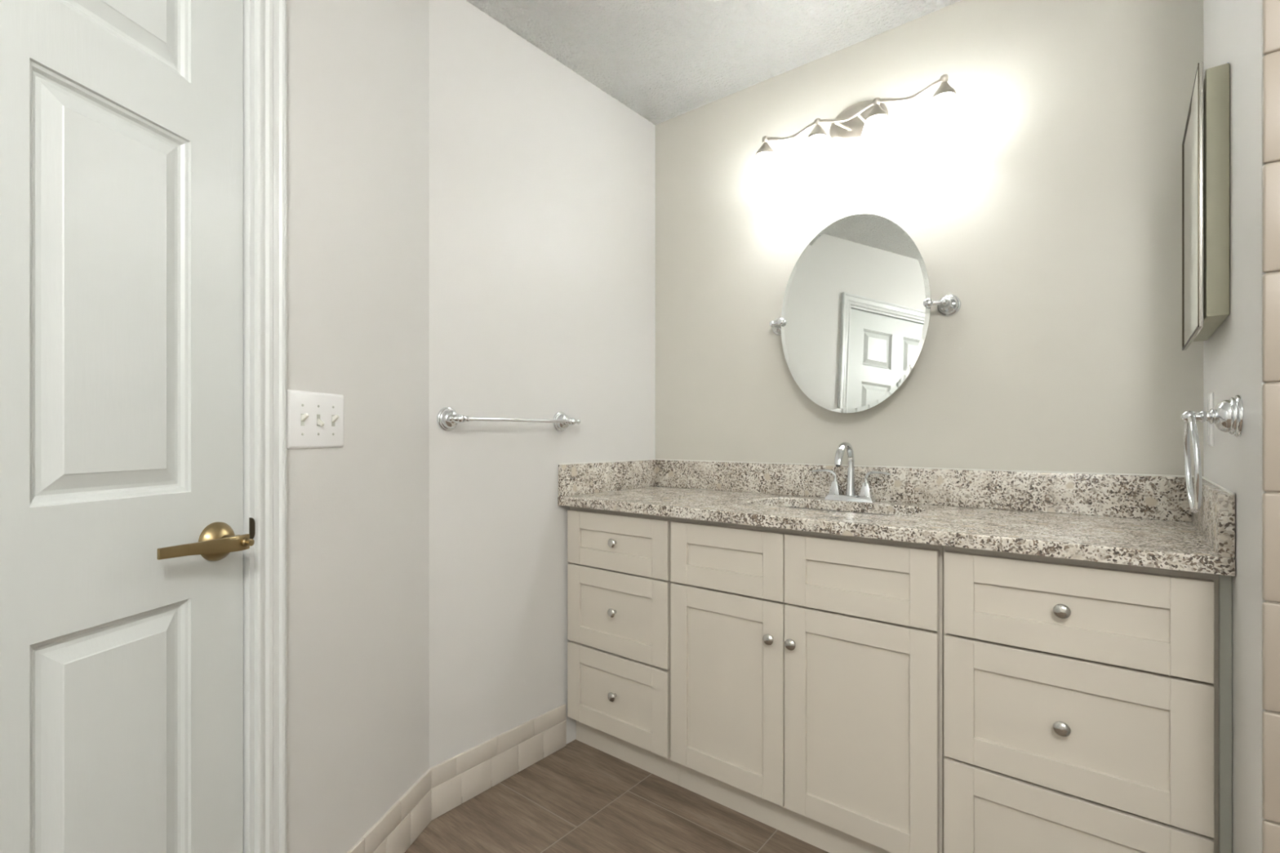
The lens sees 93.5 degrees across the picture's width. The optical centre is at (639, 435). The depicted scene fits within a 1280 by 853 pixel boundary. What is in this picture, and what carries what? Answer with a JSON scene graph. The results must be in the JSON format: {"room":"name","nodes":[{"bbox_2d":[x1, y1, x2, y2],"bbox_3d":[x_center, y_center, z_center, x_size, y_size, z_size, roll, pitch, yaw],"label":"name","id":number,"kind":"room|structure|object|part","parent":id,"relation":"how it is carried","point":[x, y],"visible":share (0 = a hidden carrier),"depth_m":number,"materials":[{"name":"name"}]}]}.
{"room":"bathroom","nodes":[
{"label":"bathroom","id":0,"kind":"room"},
{"bbox_2d":[286,0,429,852],"bbox_3d":[-0.809,-0.106,0.963,0.100,2.440,1.600,0,0,11],"label":"wall","id":1,"kind":"structure","parent":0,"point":[357,71],"depth_m":1.42,"materials":[{"name":"paint"}]},
{"bbox_2d":[243,0,286,852],"bbox_3d":[-0.841,0.057,0.743,0.119,2.114,0.930,0,0,11],"label":"door frame","id":2,"kind":"structure","parent":1,"relation":"attached to","point":[270,15],"depth_m":1.15,"materials":[{"name":"paint"}]},
{"bbox_2d":[0,0,254,852],"bbox_3d":[-0.791,0.090,0.741,0.108,2.023,0.762,0,0,11],"label":"door","id":3,"kind":"structure","parent":2,"relation":"in","point":[123,542],"depth_m":0.91,"materials":[{"name":"paint"}]},
{"bbox_3d":[-0.713,0.187,0.992,0.014,0.027,0.149,0,0,17],"label":"lever","id":4,"kind":"part","parent":3,"relation":"part of","materials":[{"name":"gold metal"}]},
{"bbox_3d":[-0.712,0.188,1.055,0.041,0.026,0.026,0,0,11],"label":"handle","id":5,"kind":"part","parent":3,"relation":"part of","materials":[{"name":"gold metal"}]},
{"bbox_3d":[-0.725,0.175,1.124,0.003,0.042,0.010,0,0,11],"label":"strike plate","id":6,"kind":"part","parent":2,"relation":"part of","materials":[{"name":"brown metal"}]},
{"bbox_2d":[286,389,343,448],"bbox_3d":[-0.686,-0.032,1.290,0.018,0.119,0.170,0,0,11],"label":"light switch","id":7,"kind":"object","parent":1,"relation":"attached to","point":[313,420],"visible":1,"depth_m":1.28,"materials":[{"name":"plastic"}]},
{"bbox_2d":[346,768,431,852],"bbox_3d":[-0.658,1.038,1.466,0.011,0.149,0.556,0,0,11],"label":"baseboard","id":8,"kind":"structure","parent":1,"relation":"attached to","point":[402,824],"depth_m":1.59,"materials":[{"name":"tile"}]},
{"bbox_2d":[429,0,655,768],"bbox_3d":[-0.292,-0.106,2.213,0.100,2.440,1.214,0,0,39],"label":"wall","id":9,"kind":"structure","parent":0,"point":[542,182],"depth_m":1.99,"materials":[{"name":"paint"}]},
{"bbox_2d":[429,703,566,820],"bbox_3d":[-0.437,1.038,1.948,0.011,0.149,0.541,0,0,39],"label":"baseboard","id":10,"kind":"structure","parent":9,"relation":"attached to","point":[463,776],"depth_m":1.91,"materials":[{"name":"tile"}]},
{"bbox_2d":[436,407,581,431],"bbox_3d":[-0.399,-0.047,1.941,0.075,0.071,0.536,0,0,39],"label":"towel bar","id":11,"kind":"object","parent":9,"relation":"attached to","point":[447,419],"visible":1,"depth_m":1.83,"materials":[{"name":"silver metal"}]},
{"bbox_3d":[-0.382,-0.047,1.927,0.012,0.012,0.448,0,0,39],"label":"rod","id":12,"kind":"part","parent":11,"relation":"part of","materials":[{"name":"silver metal"}]},
{"bbox_2d":[404,738,829,852],"bbox_3d":[-0.061,1.144,0.432,2.697,0.060,3.696,0,0,39],"label":"floor","id":13,"kind":"structure","parent":0,"point":[580,797],"depth_m":1.75,"materials":[{"name":"brown wood"}]},
{"bbox_2d":[567,506,679,785],"bbox_3d":[0.069,0.681,2.210,0.460,0.866,0.543,0,0,39],"label":"base cabinet","id":14,"kind":"object","parent":13,"relation":"on","point":[619,566],"visible":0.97,"depth_m":2.00,"materials":[{"name":"paint"}]},
{"bbox_3d":[-0.091,0.873,2.009,0.030,0.030,0.028,0,0,39],"label":"knob","id":15,"kind":"part","parent":14,"relation":"part of","materials":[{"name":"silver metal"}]},
{"bbox_3d":[-0.091,0.593,2.009,0.030,0.030,0.028,0,0,39],"label":"knob","id":16,"kind":"part","parent":14,"relation":"part of","materials":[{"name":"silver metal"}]},
{"bbox_3d":[-0.091,0.361,2.009,0.030,0.030,0.028,0,0,39],"label":"knob","id":17,"kind":"part","parent":14,"relation":"part of","materials":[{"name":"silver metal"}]},
{"bbox_3d":[-0.081,0.874,2.019,0.443,0.268,0.019,0,0,39],"label":"drawer","id":18,"kind":"part","parent":14,"relation":"part of","materials":[{"name":"paint"}]},
{"bbox_3d":[-0.081,0.596,2.019,0.443,0.272,0.019,0,0,39],"label":"drawer","id":19,"kind":"part","parent":14,"relation":"part of","materials":[{"name":"paint"}]},
{"bbox_3d":[-0.081,0.361,2.019,0.443,0.186,0.019,0,0,39],"label":"drawer","id":20,"kind":"part","parent":14,"relation":"part of","materials":[{"name":"paint"}]},
{"bbox_2d":[671,516,942,852],"bbox_3d":[0.547,0.681,1.820,0.772,0.866,0.551,0,0,39],"label":"base cabinet","id":21,"kind":"object","parent":13,"relation":"on","point":[806,667],"visible":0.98,"depth_m":1.58,"materials":[{"name":"paint"}]},
{"bbox_3d":[0.247,0.361,1.755,0.376,0.186,0.019,0,0,39],"label":"false drawer","id":22,"kind":"part","parent":21,"relation":"part of","materials":[{"name":"paint"}]},
{"bbox_3d":[0.247,0.734,1.755,0.376,0.548,0.019,0,0,39],"label":"cabinet door","id":23,"kind":"part","parent":21,"relation":"part of","materials":[{"name":"paint"}]},
{"bbox_3d":[0.352,0.556,1.641,0.030,0.030,0.028,0,0,39],"label":"knob","id":24,"kind":"part","parent":21,"relation":"part of","materials":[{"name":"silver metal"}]},
{"bbox_3d":[0.402,0.556,1.601,0.030,0.030,0.028,0,0,39],"label":"knob","id":25,"kind":"part","parent":21,"relation":"part of","materials":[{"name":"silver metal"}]},
{"bbox_3d":[0.544,0.361,1.515,0.380,0.186,0.019,0,0,39],"label":"false drawer","id":26,"kind":"part","parent":21,"relation":"part of","materials":[{"name":"paint"}]},
{"bbox_3d":[0.544,0.734,1.515,0.380,0.548,0.019,0,0,39],"label":"cabinet door","id":27,"kind":"part","parent":21,"relation":"part of","materials":[{"name":"paint"}]},
{"bbox_2d":[557,458,1235,576],"bbox_3d":[0.555,0.175,1.815,1.716,0.146,0.569,0,0,39],"label":"countertop","id":28,"kind":"structure","parent":21,"relation":"on","point":[1140,520],"depth_m":1.66,"materials":[{"name":"stone"}]},
{"bbox_2d":[788,506,888,515],"bbox_3d":[0.590,0.321,1.854,0.565,0.144,0.281,0,0,39],"label":"sink","id":29,"kind":"object","parent":28,"relation":"in","point":[788,507],"visible":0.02,"depth_m":1.97,"materials":[{"name":"ceramic"}]},
{"bbox_2d":[811,442,890,502],"bbox_3d":[0.667,0.119,1.952,0.262,0.194,0.146,0,0,39],"label":"faucet","id":30,"kind":"object","parent":28,"relation":"on","point":[835,493],"visible":1,"depth_m":1.97,"materials":[{"name":"silver metal"}]},
{"bbox_3d":[0.625,0.139,2.040,0.088,0.046,0.017,0,0,34],"label":"lever","id":31,"kind":"part","parent":30,"relation":"part of","materials":[{"name":"silver metal"}]},
{"bbox_3d":[0.657,0.177,2.021,0.036,0.045,0.034,0,0,39],"label":"handle","id":32,"kind":"part","parent":30,"relation":"part of","materials":[{"name":"silver metal"}]},
{"bbox_3d":[0.664,0.111,1.948,0.033,0.177,0.136,0,0,39],"label":"spout","id":33,"kind":"part","parent":30,"relation":"part of","materials":[{"name":"silver metal"}]},
{"bbox_3d":[0.696,0.207,1.989,0.159,0.019,0.053,0,0,39],"label":"plate","id":34,"kind":"part","parent":30,"relation":"part of","materials":[{"name":"silver metal"}]},
{"bbox_3d":[0.736,0.177,1.957,0.036,0.045,0.034,0,0,39],"label":"handle","id":35,"kind":"part","parent":30,"relation":"part of","materials":[{"name":"silver metal"}]},
{"bbox_3d":[0.762,0.139,1.930,0.088,0.046,0.017,0,0,44],"label":"lever","id":36,"kind":"part","parent":30,"relation":"part of","materials":[{"name":"silver metal"}]},
{"bbox_2d":[942,545,1231,852],"bbox_3d":[1.038,0.681,1.429,0.481,0.866,0.543,0,0,39],"label":"base cabinet","id":37,"kind":"object","parent":13,"relation":"on","point":[1087,704],"visible":0.94,"depth_m":1.22,"materials":[{"name":"paint"}]},
{"bbox_3d":[0.867,0.602,1.236,0.030,0.030,0.028,0,0,39],"label":"knob","id":38,"kind":"part","parent":37,"relation":"part of","materials":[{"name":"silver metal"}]},
{"bbox_3d":[0.867,0.361,1.236,0.030,0.030,0.028,0,0,39],"label":"knob","id":39,"kind":"part","parent":37,"relation":"part of","materials":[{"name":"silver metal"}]},
{"bbox_3d":[0.878,0.875,1.245,0.450,0.265,0.019,0,0,39],"label":"drawer","id":40,"kind":"part","parent":37,"relation":"part of","materials":[{"name":"paint"}]},
{"bbox_3d":[0.878,0.598,1.245,0.450,0.276,0.019,0,0,39],"label":"drawer","id":41,"kind":"part","parent":37,"relation":"part of","materials":[{"name":"paint"}]},
{"bbox_3d":[0.878,0.361,1.245,0.450,0.186,0.019,0,0,39],"label":"drawer","id":42,"kind":"part","parent":37,"relation":"part of","materials":[{"name":"paint"}]},
{"bbox_2d":[465,0,961,124],"bbox_3d":[-0.061,-1.356,0.432,2.697,0.060,3.696,0,0,39],"label":"ceiling","id":43,"kind":"structure","parent":0,"point":[664,60],"depth_m":2.00,"materials":[{"name":"white paint"}]},
{"bbox_2d":[655,0,1203,476],"bbox_3d":[0.804,-0.106,2.044,1.818,2.440,0.100,0,0,39],"label":"wall","id":44,"kind":"structure","parent":0,"point":[1054,222],"depth_m":1.81,"materials":[{"name":"paint"}]},
{"bbox_2d":[749,74,964,194],"bbox_3d":[0.685,-0.995,1.967,0.684,0.250,0.168,0,0,39],"label":"vanity light","id":45,"kind":"object","parent":44,"relation":"attached to","point":[866,123],"visible":1,"depth_m":1.95,"materials":[{"name":"white glass"}]},
{"bbox_3d":[0.441,-0.930,2.124,0.107,0.119,0.107,0,0,39],"label":"lamp shade","id":46,"kind":"part","parent":45,"relation":"part of","materials":[{"name":"white glass"}]},
{"bbox_3d":[0.591,-0.930,2.004,0.107,0.119,0.107,0,0,39],"label":"lamp shade","id":47,"kind":"part","parent":45,"relation":"part of","materials":[{"name":"white glass"}]},
{"bbox_3d":[0.671,-1.032,2.004,0.010,0.027,0.102,0,0,43],"label":"arm","id":48,"kind":"part","parent":45,"relation":"part of","materials":[{"name":"silver metal"}]},
{"bbox_3d":[0.724,-1.032,1.961,0.010,0.027,0.102,0,0,34],"label":"arm","id":49,"kind":"part","parent":45,"relation":"part of","materials":[{"name":"silver metal"}]},
{"bbox_3d":[0.741,-0.930,1.883,0.107,0.119,0.107,0,0,39],"label":"lamp shade","id":50,"kind":"part","parent":45,"relation":"part of","materials":[{"name":"white glass"}]},
{"bbox_3d":[0.891,-0.930,1.762,0.107,0.119,0.107,0,0,39],"label":"lamp shade","id":51,"kind":"part","parent":45,"relation":"part of","materials":[{"name":"white glass"}]},
{"bbox_2d":[768,213,960,413],"bbox_3d":[0.707,-0.399,1.998,0.629,0.655,0.092,0,0,39],"label":"oval mirror","id":52,"kind":"object","parent":44,"relation":"attached to","point":[853,324],"visible":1,"depth_m":1.96,"materials":[{"name":"silver glass"}]},
{"bbox_3d":[0.483,-0.399,2.149,0.023,0.023,0.048,0,0,-35],"label":"arm","id":53,"kind":"part","parent":52,"relation":"part of","materials":[{"name":"silver metal"}]},
{"bbox_3d":[0.498,-0.399,2.124,0.029,0.029,0.026,0,0,39],"label":"clamp knob","id":54,"kind":"part","parent":52,"relation":"part of","materials":[{"name":"silver metal"}]},
{"bbox_3d":[0.874,-0.399,1.821,0.029,0.029,0.026,0,0,39],"label":"clamp knob","id":55,"kind":"part","parent":52,"relation":"part of","materials":[{"name":"silver metal"}]},
{"bbox_3d":[0.902,-0.399,1.812,0.048,0.023,0.023,0,0,23],"label":"arm","id":56,"kind":"part","parent":52,"relation":"part of","materials":[{"name":"silver metal"}]},
{"bbox_2d":[656,459,1191,521],"bbox_3d":[0.727,0.161,2.028,1.673,0.111,0.020,0,0,39],"label":"backsplash","id":57,"kind":"structure","parent":44,"relation":"attached to","point":[1132,496],"depth_m":1.81,"materials":[{"name":"stone"}]},
{"bbox_2d":[1203,0,1266,852],"bbox_3d":[1.182,-0.106,1.145,0.100,2.440,0.824,0,0,39],"label":"wall","id":58,"kind":"structure","parent":0,"point":[1233,29],"depth_m":0.97,"materials":[{"name":"paint"}]},
{"bbox_2d":[1182,62,1230,350],"bbox_3d":[1.200,-0.454,1.283,0.044,0.499,0.408,0,0,39],"label":"medicine cabinet","id":59,"kind":"object","parent":58,"relation":"attached to","point":[1206,144],"visible":1,"depth_m":1.13,"materials":[{"name":"metal"}]},
{"bbox_2d":[1182,71,1197,346],"bbox_3d":[1.184,-0.454,1.296,0.001,0.491,0.401,0,0,39],"label":"mirror glass","id":60,"kind":"object","parent":59,"relation":"attached to","point":[1190,135],"depth_m":1.27,"materials":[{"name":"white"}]},
{"bbox_3d":[1.184,-0.454,1.296,0.002,0.499,0.408,0,0,39],"label":"frame","id":61,"kind":"part","parent":59,"relation":"part of","materials":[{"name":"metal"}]},
{"bbox_3d":[1.187,-0.454,1.294,0.006,0.499,0.408,0,0,39],"label":"cabinet door","id":62,"kind":"part","parent":59,"relation":"part of","materials":[{"name":"silver metal"}]},
{"bbox_2d":[1207,392,1213,446],"bbox_3d":[1.280,-0.034,1.351,0.006,0.119,0.072,0,0,39],"label":"outlet","id":63,"kind":"object","parent":58,"relation":"attached to","point":[1211,396],"visible":0.84,"depth_m":1.33,"materials":[{"name":"plastic"}]},
{"bbox_2d":[1181,395,1243,513],"bbox_3d":[0.987,0.034,1.042,0.074,0.205,0.172,0,0,39],"label":"towel ring","id":64,"kind":"object","parent":58,"relation":"attached to","point":[1227,415],"visible":1,"depth_m":1.01,"materials":[{"name":"silver metal"}]},
{"bbox_2d":[1262,0,1279,852],"bbox_3d":[1.217,-0.106,0.647,0.779,2.440,0.108,0,0,39],"label":"wall","id":65,"kind":"structure","parent":0,"point":[1271,8],"depth_m":0.84,"materials":[{"name":"tile"}]}
]}

